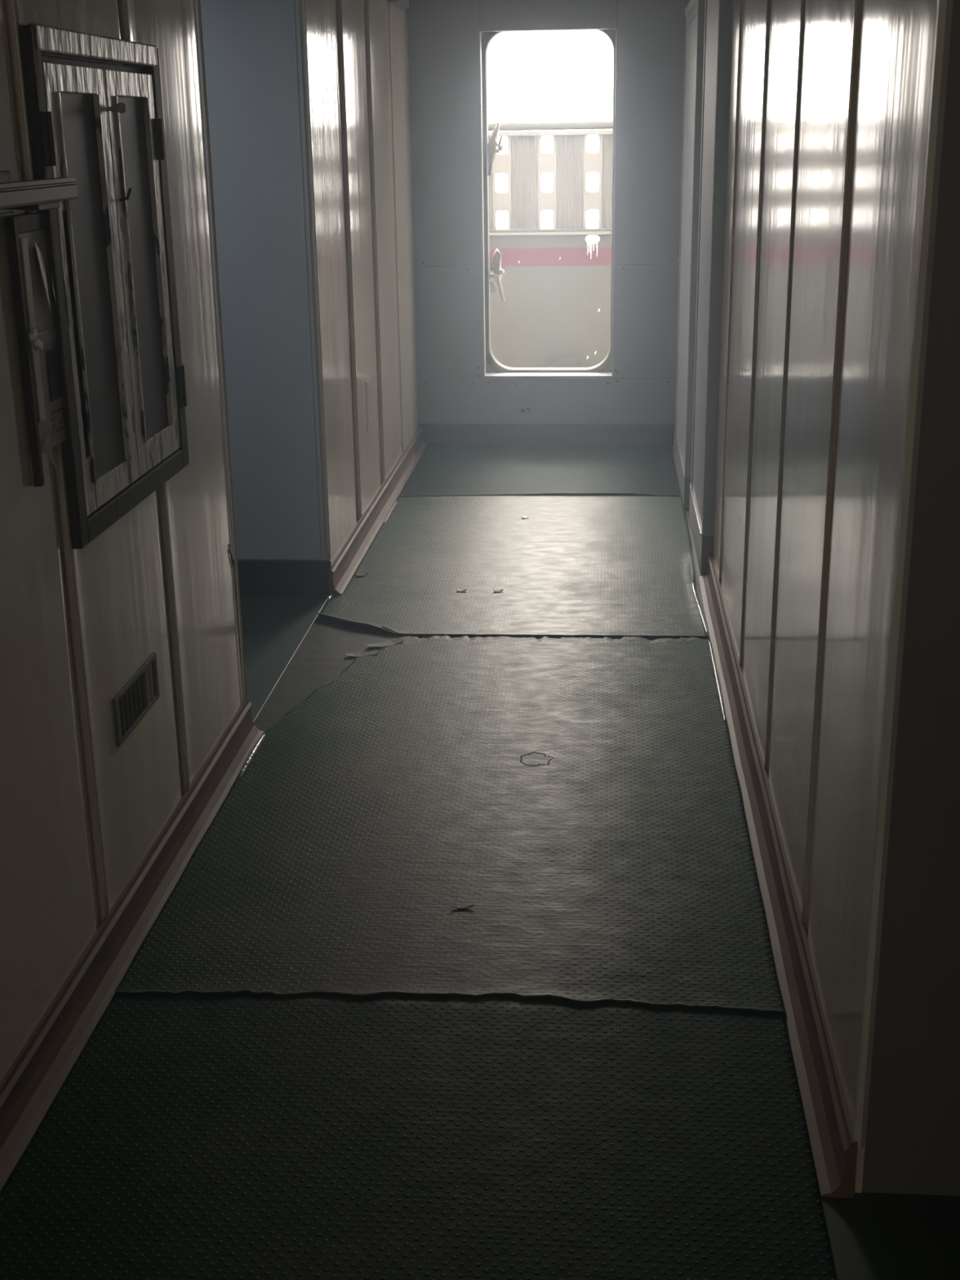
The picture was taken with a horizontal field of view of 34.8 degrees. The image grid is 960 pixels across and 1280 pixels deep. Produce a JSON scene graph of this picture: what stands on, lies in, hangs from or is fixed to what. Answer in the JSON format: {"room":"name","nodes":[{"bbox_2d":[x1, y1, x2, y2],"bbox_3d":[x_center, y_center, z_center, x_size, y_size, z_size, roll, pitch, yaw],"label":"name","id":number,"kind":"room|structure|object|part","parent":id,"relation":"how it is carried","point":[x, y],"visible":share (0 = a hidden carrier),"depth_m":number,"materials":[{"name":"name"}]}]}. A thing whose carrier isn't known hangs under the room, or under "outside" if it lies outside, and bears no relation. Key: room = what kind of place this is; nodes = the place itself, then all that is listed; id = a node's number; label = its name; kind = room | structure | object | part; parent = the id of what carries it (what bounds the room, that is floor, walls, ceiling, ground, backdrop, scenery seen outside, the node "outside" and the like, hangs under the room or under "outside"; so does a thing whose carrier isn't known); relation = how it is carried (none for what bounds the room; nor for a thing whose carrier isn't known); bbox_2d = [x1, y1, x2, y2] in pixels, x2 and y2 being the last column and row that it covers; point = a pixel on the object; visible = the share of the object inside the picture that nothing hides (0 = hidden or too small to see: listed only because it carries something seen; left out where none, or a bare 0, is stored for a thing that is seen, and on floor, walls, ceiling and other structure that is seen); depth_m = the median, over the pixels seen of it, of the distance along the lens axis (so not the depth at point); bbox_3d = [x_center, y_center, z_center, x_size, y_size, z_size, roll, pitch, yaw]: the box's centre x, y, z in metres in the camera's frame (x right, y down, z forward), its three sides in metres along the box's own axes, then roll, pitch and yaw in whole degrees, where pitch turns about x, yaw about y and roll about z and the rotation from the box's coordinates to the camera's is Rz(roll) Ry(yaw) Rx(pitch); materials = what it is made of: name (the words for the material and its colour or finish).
{"room":"ship interior","nodes":[
{"label":"ship interior","id":0,"kind":"room"},
{"bbox_2d":[0,0,246,1081],"bbox_3d":[-0.910,0.072,1.333,0.108,2.150,5.331,1,18,5],"label":"wall","id":1,"kind":"structure","parent":0,"point":[81,811],"depth_m":2.95,"materials":[{"name":"brown"}]},
{"bbox_2d":[0,170,77,214],"bbox_3d":[-0.870,-0.120,0.661,0.087,0.065,3.988,1,18,5],"label":"handrail","id":2,"kind":"object","parent":1,"relation":"attached to","point":[41,194],"visible":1,"depth_m":2.39,"materials":[{"name":"grey metal"}]},
{"bbox_2d":[4,210,89,486],"bbox_3d":[-0.736,-0.507,2.638,0.022,0.440,0.252,1,18,5],"label":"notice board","id":3,"kind":"object","parent":1,"relation":"attached to","point":[37,332],"visible":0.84,"depth_m":2.57,"materials":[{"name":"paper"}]},
{"bbox_3d":[-0.749,-0.469,2.527,0.014,0.440,0.016,1,18,5],"label":"board frame","id":4,"kind":"part","parent":3,"relation":"part of","materials":[{"name":"brown wood"}]},
{"bbox_3d":[-0.744,-0.701,2.571,0.012,0.028,0.214,1,18,5],"label":"frame","id":5,"kind":"part","parent":3,"relation":"part of","materials":[{"name":"brown wood"}]},
{"bbox_3d":[-0.737,-0.525,2.643,0.003,0.024,0.168,1,18,5],"label":"cross frame","id":6,"kind":"part","parent":3,"relation":"part of","materials":[{"name":"grey metal"}]},
{"bbox_2d":[51,406,64,434],"bbox_3d":[-0.735,-0.391,2.699,0.001,0.038,0.103,1,18,5],"label":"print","id":7,"kind":"object","parent":3,"relation":"attached to","point":[57,415],"depth_m":2.68,"materials":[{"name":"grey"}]},
{"bbox_3d":[-0.730,-0.542,2.745,0.016,0.440,0.027,1,18,5],"label":"frame","id":8,"kind":"part","parent":3,"relation":"part of","materials":[{"name":"brown wood"}]},
{"bbox_3d":[-0.779,-0.281,2.390,0.017,2.150,0.645,1,18,5],"label":"wall panel","id":9,"kind":"part","parent":1,"relation":"part of","materials":[{"name":"beige laminate"}]},
{"bbox_3d":[-0.728,-0.481,2.988,0.017,2.150,0.610,1,18,5],"label":"wall panel","id":10,"kind":"part","parent":1,"relation":"part of","materials":[{"name":"beige laminate"}]},
{"bbox_2d":[18,23,189,549],"bbox_3d":[-0.697,-0.704,2.997,0.046,0.889,0.753,1,18,5],"label":"upper cabinet","id":11,"kind":"object","parent":1,"relation":"attached to","point":[100,125],"visible":1,"depth_m":2.93,"materials":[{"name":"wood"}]},
{"bbox_3d":[-0.714,-1.106,2.864,0.024,0.042,0.712,1,18,5],"label":"rail","id":12,"kind":"part","parent":11,"relation":"part of","materials":[{"name":"beige paint"}]},
{"bbox_3d":[-0.719,-0.649,2.844,0.012,0.782,0.332,1,18,5],"label":"sash door","id":13,"kind":"part","parent":11,"relation":"part of","materials":[{"name":"beige paint"}]},
{"bbox_3d":[-0.721,-0.651,2.844,0.004,0.684,0.212,1,18,5],"label":"pane","id":14,"kind":"part","parent":11,"relation":"part of","materials":[{"name":"clear glass"}]},
{"bbox_3d":[-0.689,-1.016,2.929,0.028,0.020,0.020,1,18,5],"label":"knob","id":15,"kind":"part","parent":11,"relation":"part of","materials":[{"name":"grey metal"}]},
{"bbox_3d":[-0.693,-0.752,3.153,0.012,0.782,0.314,1,18,5],"label":"sash door","id":16,"kind":"part","parent":11,"relation":"part of","materials":[{"name":"beige paint"}]},
{"bbox_3d":[-0.696,-0.758,3.150,0.004,0.673,0.205,1,18,5],"label":"pane","id":17,"kind":"part","parent":11,"relation":"part of","materials":[{"name":"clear glass"}]},
{"bbox_2d":[0,697,264,1191],"bbox_3d":[-0.823,1.045,1.649,0.052,0.100,5.330,1,18,5],"label":"baseboard","id":18,"kind":"structure","parent":1,"relation":"attached to","point":[34,1078],"depth_m":2.96,"materials":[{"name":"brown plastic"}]},
{"bbox_2d":[111,652,159,746],"bbox_3d":[-0.710,0.119,3.177,0.009,0.102,0.290,1,18,5],"label":"air vent","id":19,"kind":"object","parent":1,"relation":"in","point":[132,702],"visible":1,"depth_m":3.16,"materials":[{"name":"grey metal"}]},
{"bbox_3d":[-0.680,-0.672,3.562,0.017,2.150,0.595,1,18,5],"label":"wall panel","id":20,"kind":"part","parent":1,"relation":"part of","materials":[{"name":"beige laminate"}]},
{"bbox_2d":[195,0,331,594],"bbox_3d":[-1.353,-1.206,5.199,1.643,2.150,0.102,1,18,5],"label":"wall","id":21,"kind":"structure","parent":0,"point":[252,48],"depth_m":5.12,"materials":[{"name":"blue paint"}]},
{"bbox_3d":[-1.342,-0.231,5.476,1.643,0.125,0.014,1,18,5],"label":"passage skirting","id":22,"kind":"part","parent":21,"relation":"part of","materials":[{"name":"green paint"}]},
{"bbox_3d":[-0.577,-1.246,5.080,0.008,2.020,0.004,1,18,5],"label":"joint trim","id":23,"kind":"part","parent":21,"relation":"part of","materials":[{"name":"blue paint"}]},
{"bbox_2d":[299,0,418,562],"bbox_3d":[-0.485,-1.613,6.386,0.108,2.150,2.703,1,18,5],"label":"wall","id":24,"kind":"structure","parent":0,"point":[355,55],"depth_m":5.96,"materials":[{"name":"brown"}]},
{"bbox_3d":[-0.525,-1.287,5.407,0.017,2.150,0.635,1,18,5],"label":"wall panel","id":25,"kind":"part","parent":24,"relation":"part of","materials":[{"name":"laminate"}]},
{"bbox_3d":[-0.469,-1.508,6.069,0.018,2.150,0.576,1,18,5],"label":"wall panel","id":26,"kind":"part","parent":24,"relation":"part of","materials":[{"name":"beige laminate"}]},
{"bbox_2d":[365,377,372,431],"bbox_3d":[-0.453,-0.961,6.247,0.006,0.200,0.130,1,18,5],"label":"switch plate","id":27,"kind":"object","parent":24,"relation":"attached to","point":[368,388],"visible":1,"depth_m":6.24,"materials":[{"name":"beige plastic"}]},
{"bbox_2d":[328,426,427,595],"bbox_3d":[-0.399,-0.634,6.687,0.052,0.100,2.713,1,18,5],"label":"baseboard","id":28,"kind":"structure","parent":24,"relation":"attached to","point":[344,565],"depth_m":6.28,"materials":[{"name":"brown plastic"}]},
{"bbox_3d":[-0.414,-1.726,6.723,0.018,2.150,0.620,1,18,5],"label":"wall panel","id":29,"kind":"part","parent":24,"relation":"part of","materials":[{"name":"beige laminate"}]},
{"bbox_2d":[386,0,408,8],"bbox_3d":[-0.364,-2.849,6.800,0.048,0.063,0.400,1,18,5],"label":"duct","id":30,"kind":"object","parent":24,"relation":"attached to","point":[398,3],"visible":1,"depth_m":6.81,"materials":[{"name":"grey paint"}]},
{"bbox_3d":[-0.362,-1.932,7.343,0.018,2.150,0.671,1,18,5],"label":"wall panel","id":31,"kind":"part","parent":24,"relation":"part of","materials":[{"name":"beige laminate"}]},
{"bbox_2d":[407,0,690,445],"bbox_3d":[0.337,-2.047,7.658,1.600,2.150,0.132,1,18,5],"label":"wall","id":32,"kind":"structure","parent":0,"point":[457,405],"depth_m":7.61,"materials":[{"name":"grey"}]},
{"bbox_2d":[479,26,617,377],"bbox_3d":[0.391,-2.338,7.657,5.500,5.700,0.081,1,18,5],"label":"door frame","id":33,"kind":"structure","parent":32,"relation":"in","point":[492,364],"depth_m":7.75,"materials":[{"name":"paint"}]},
{"bbox_2d":[487,122,503,176],"bbox_3d":[0.074,-2.451,7.662,0.096,0.253,0.056,6,20,20],"label":"clamp","id":34,"kind":"object","parent":33,"relation":"attached to","point":[492,145],"visible":1,"depth_m":7.64,"materials":[{"name":"white metal"}]},
{"bbox_3d":[0.084,-2.478,7.629,0.059,0.060,0.024,8,20,24],"label":"lever","id":35,"kind":"part","parent":34,"relation":"part of","materials":[{"name":"white metal"}]},
{"bbox_2d":[488,248,505,302],"bbox_3d":[0.081,-1.869,7.852,0.095,0.267,0.062,1,18,5],"label":"clamp","id":36,"kind":"object","parent":33,"relation":"attached to","point":[495,264],"visible":1,"depth_m":7.84,"materials":[{"name":"white metal"}]},
{"bbox_3d":[0.101,-1.804,7.855,0.054,0.140,0.022,6,20,20],"label":"lever","id":37,"kind":"part","parent":36,"relation":"part of","materials":[{"name":"white metal"}]},
{"bbox_3d":[0.326,-2.918,7.330,0.662,0.006,0.044,1,18,5],"label":"head trim","id":38,"kind":"part","parent":33,"relation":"part of","materials":[{"name":"grey paint"}]},
{"bbox_3d":[0.665,-2.134,7.573,0.007,1.652,0.066,1,18,5],"label":"trim","id":39,"kind":"part","parent":33,"relation":"part of","materials":[{"name":"white paint"}]},
{"bbox_2d":[235,445,959,1279],"bbox_3d":[-0.022,0.516,3.558,5.400,0.120,9.600,1,18,5],"label":"floor","id":40,"kind":"structure","parent":0,"point":[873,1236],"depth_m":2.31,"materials":[{"name":"dark green rubber"}]},
{"bbox_2d":[253,594,329,722],"bbox_3d":[-0.582,0.042,4.806,0.003,0.004,1.290,1,18,5],"label":"threshold strip","id":41,"kind":"object","parent":40,"relation":"on","point":[329,594],"visible":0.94,"depth_m":4.70,"materials":[{"name":"grey paint"}]},
{"bbox_2d":[253,609,417,731],"bbox_3d":[-0.409,0.084,4.678,0.362,0.003,1.170,1,18,5],"label":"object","id":42,"kind":"object","parent":40,"relation":"on","point":[320,659],"visible":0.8,"depth_m":4.74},
{"bbox_2d":[345,651,377,657],"bbox_3d":[-0.369,0.044,4.773,0.100,0.005,0.044,-4,19,-9],"label":"scrap","id":43,"kind":"object","parent":42,"relation":"on","point":[360,654],"visible":1,"depth_m":4.77,"materials":[{"name":"black paint"}]},
{"bbox_2d":[366,639,403,647],"bbox_3d":[-0.302,0.012,4.867,0.120,0.006,0.051,-9,20,-22],"label":"scrap","id":44,"kind":"object","parent":42,"relation":"on","point":[386,643],"visible":1,"depth_m":4.87,"materials":[{"name":"black paint"}]},
{"bbox_2d":[0,991,837,1279],"bbox_3d":[-0.222,1.290,1.036,1.262,0.004,4.010,1,18,5],"label":"floor mat","id":45,"kind":"object","parent":40,"relation":"on","point":[242,1135],"visible":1,"depth_m":2.46,"materials":[{"name":"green rubber"}]},
{"bbox_2d":[115,635,785,1013],"bbox_3d":[0.019,0.325,3.901,1.262,0.020,2.204,1,18,5],"label":"floor mat","id":46,"kind":"object","parent":40,"relation":"on","point":[399,792],"visible":1,"depth_m":3.49,"materials":[{"name":"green rubber"}]},
{"bbox_2d":[450,904,474,908],"bbox_3d":[-0.036,0.556,3.206,0.050,0.006,0.014,-1,18,-1],"label":"dark sliver","id":47,"kind":"object","parent":46,"relation":"on","point":[451,905],"visible":1,"depth_m":3.21,"materials":[{"name":"black paint"}]},
{"bbox_2d":[520,751,553,765],"bbox_3d":[0.147,0.307,3.963,0.086,0.003,0.095,1,18,5],"label":"scuffed blister","id":48,"kind":"object","parent":46,"relation":"on","point":[533,752],"visible":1,"depth_m":3.96,"materials":[{"name":"rubber"}]},
{"bbox_2d":[317,495,708,636],"bbox_3d":[0.165,-0.337,5.868,1.302,0.032,1.995,1,18,5],"label":"floor mat","id":49,"kind":"object","parent":40,"relation":"on","point":[577,566],"visible":1,"depth_m":5.65,"materials":[{"name":"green rubber"}]},
{"bbox_2d":[355,571,368,576],"bbox_3d":[-0.434,-0.241,5.624,0.042,0.005,0.050,16,25,41],"label":"flake","id":50,"kind":"object","parent":49,"relation":"on","point":[365,573],"visible":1,"depth_m":5.63,"materials":[{"name":"black"}]},
{"bbox_2d":[493,589,503,591],"bbox_3d":[0.064,-0.175,5.403,0.035,0.006,0.024,-3,18,-6],"label":"flake","id":51,"kind":"object","parent":49,"relation":"on","point":[495,590],"visible":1,"depth_m":5.40,"materials":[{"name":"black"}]},
{"bbox_2d":[397,444,680,497],"bbox_3d":[0.306,-0.823,7.355,1.255,0.008,1.221,1,18,5],"label":"floor mat","id":52,"kind":"object","parent":40,"relation":"on","point":[442,469],"visible":1,"depth_m":7.32,"materials":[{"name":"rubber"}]},
{"bbox_2d":[713,0,953,1192],"bbox_3d":[0.737,-0.709,3.610,0.104,2.150,3.428,1,18,5],"label":"wall","id":53,"kind":"structure","parent":0,"point":[836,110],"depth_m":2.65,"materials":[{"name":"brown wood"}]},
{"bbox_3d":[0.815,-1.183,5.032,0.016,2.150,0.406,1,18,5],"label":"wall panel","id":54,"kind":"part","parent":53,"relation":"part of","materials":[{"name":"beige laminate"}]},
{"bbox_3d":[0.764,-0.984,4.436,0.018,2.150,0.846,1,18,5],"label":"wall panel","id":55,"kind":"part","parent":53,"relation":"part of","materials":[{"name":"beige laminate"}]},
{"bbox_3d":[0.701,-0.733,3.684,0.017,2.150,0.736,1,18,5],"label":"wall panel","id":56,"kind":"part","parent":53,"relation":"part of","materials":[{"name":"beige laminate"}]},
{"bbox_2d":[697,551,857,1198],"bbox_3d":[0.679,0.264,3.935,0.052,0.100,3.415,1,18,5],"label":"baseboard","id":57,"kind":"structure","parent":53,"relation":"attached to","point":[829,1124],"depth_m":2.99,"materials":[{"name":"brown plastic"}]},
{"bbox_3d":[0.641,-0.499,2.982,0.018,2.150,0.741,1,18,5],"label":"wall panel","id":58,"kind":"part","parent":53,"relation":"part of","materials":[{"name":"beige laminate"}]},
{"bbox_3d":[0.585,-0.278,2.318,0.018,2.150,0.656,1,18,5],"label":"wall panel","id":59,"kind":"part","parent":53,"relation":"part of","materials":[{"name":"beige laminate"}]},
{"bbox_2d":[862,0,959,1195],"bbox_3d":[1.516,-0.175,1.966,1.896,2.150,0.070,1,18,5],"label":"wall","id":60,"kind":"structure","parent":0,"point":[913,1139],"depth_m":2.15,"materials":[{"name":"grey paint"}]},
{"bbox_3d":[0.762,-1.413,9.299,12.000,0.140,2.600,1,18,5],"label":"deck","id":61,"kind":"object","parent":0,"visible":0},
{"bbox_2d":[488,231,611,367],"bbox_3d":[0.811,-2.138,9.799,6.400,0.920,0.110,1,18,5],"label":"bulwark","id":62,"kind":"object","parent":61,"relation":"on","point":[556,286],"visible":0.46,"depth_m":9.81,"materials":[{"name":"white paint"}]},
{"bbox_2d":[488,120,613,232],"bbox_3d":[0.799,-2.885,9.548,6.000,0.656,0.095,1,18,5],"label":"ship railing","id":63,"kind":"object","parent":62,"relation":"on","point":[524,162],"visible":0.16,"depth_m":9.58,"materials":[{"name":"white metal"}]},
{"bbox_3d":[0.803,-2.579,9.639,6.000,0.018,0.075,1,18,5],"label":"rail","id":64,"kind":"part","parent":63,"relation":"part of","materials":[{"name":"white metal"}]},
{"bbox_3d":[0.796,-3.137,9.473,6.000,0.029,0.080,1,18,5],"label":"rail","id":65,"kind":"part","parent":63,"relation":"part of","materials":[{"name":"white metal"}]},
{"bbox_3d":[0.796,-3.176,9.459,6.000,0.048,0.048,1,18,5],"label":"pipe rail","id":66,"kind":"part","parent":63,"relation":"part of","materials":[{"name":"white metal"}]},
{"bbox_2d":[546,356,580,367],"bbox_3d":[0.529,-1.721,9.850,0.227,0.194,0.126,1,18,5],"label":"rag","id":67,"kind":"object","parent":61,"relation":"on","point":[569,362],"visible":0.41,"depth_m":9.79,"materials":[{"name":"fabric"}]},
{"bbox_3d":[0.982,-1.651,6.436,0.090,2.150,2.550,1,18,5],"label":"wall","id":68,"kind":"structure","parent":0,"visible":0},
{"bbox_2d":[673,0,705,508],"bbox_3d":[0.934,-1.722,6.785,0.067,2.065,1.134,1,18,5],"label":"door","id":69,"kind":"structure","parent":68,"relation":"in","point":[695,11],"depth_m":6.55,"materials":[{"name":"grey paint"}]},
{"bbox_3d":[0.894,-2.686,6.469,0.006,0.035,1.130,1,18,5],"label":"head casing","id":70,"kind":"part","parent":69,"relation":"part of","materials":[{"name":"grey paint"}]},
{"bbox_2d":[688,0,732,575],"bbox_3d":[0.844,-1.358,5.647,0.055,2.095,0.869,1,18,5],"label":"door","id":71,"kind":"structure","parent":68,"relation":"in","point":[717,15],"depth_m":5.44,"materials":[{"name":"grey paint"}]}
]}

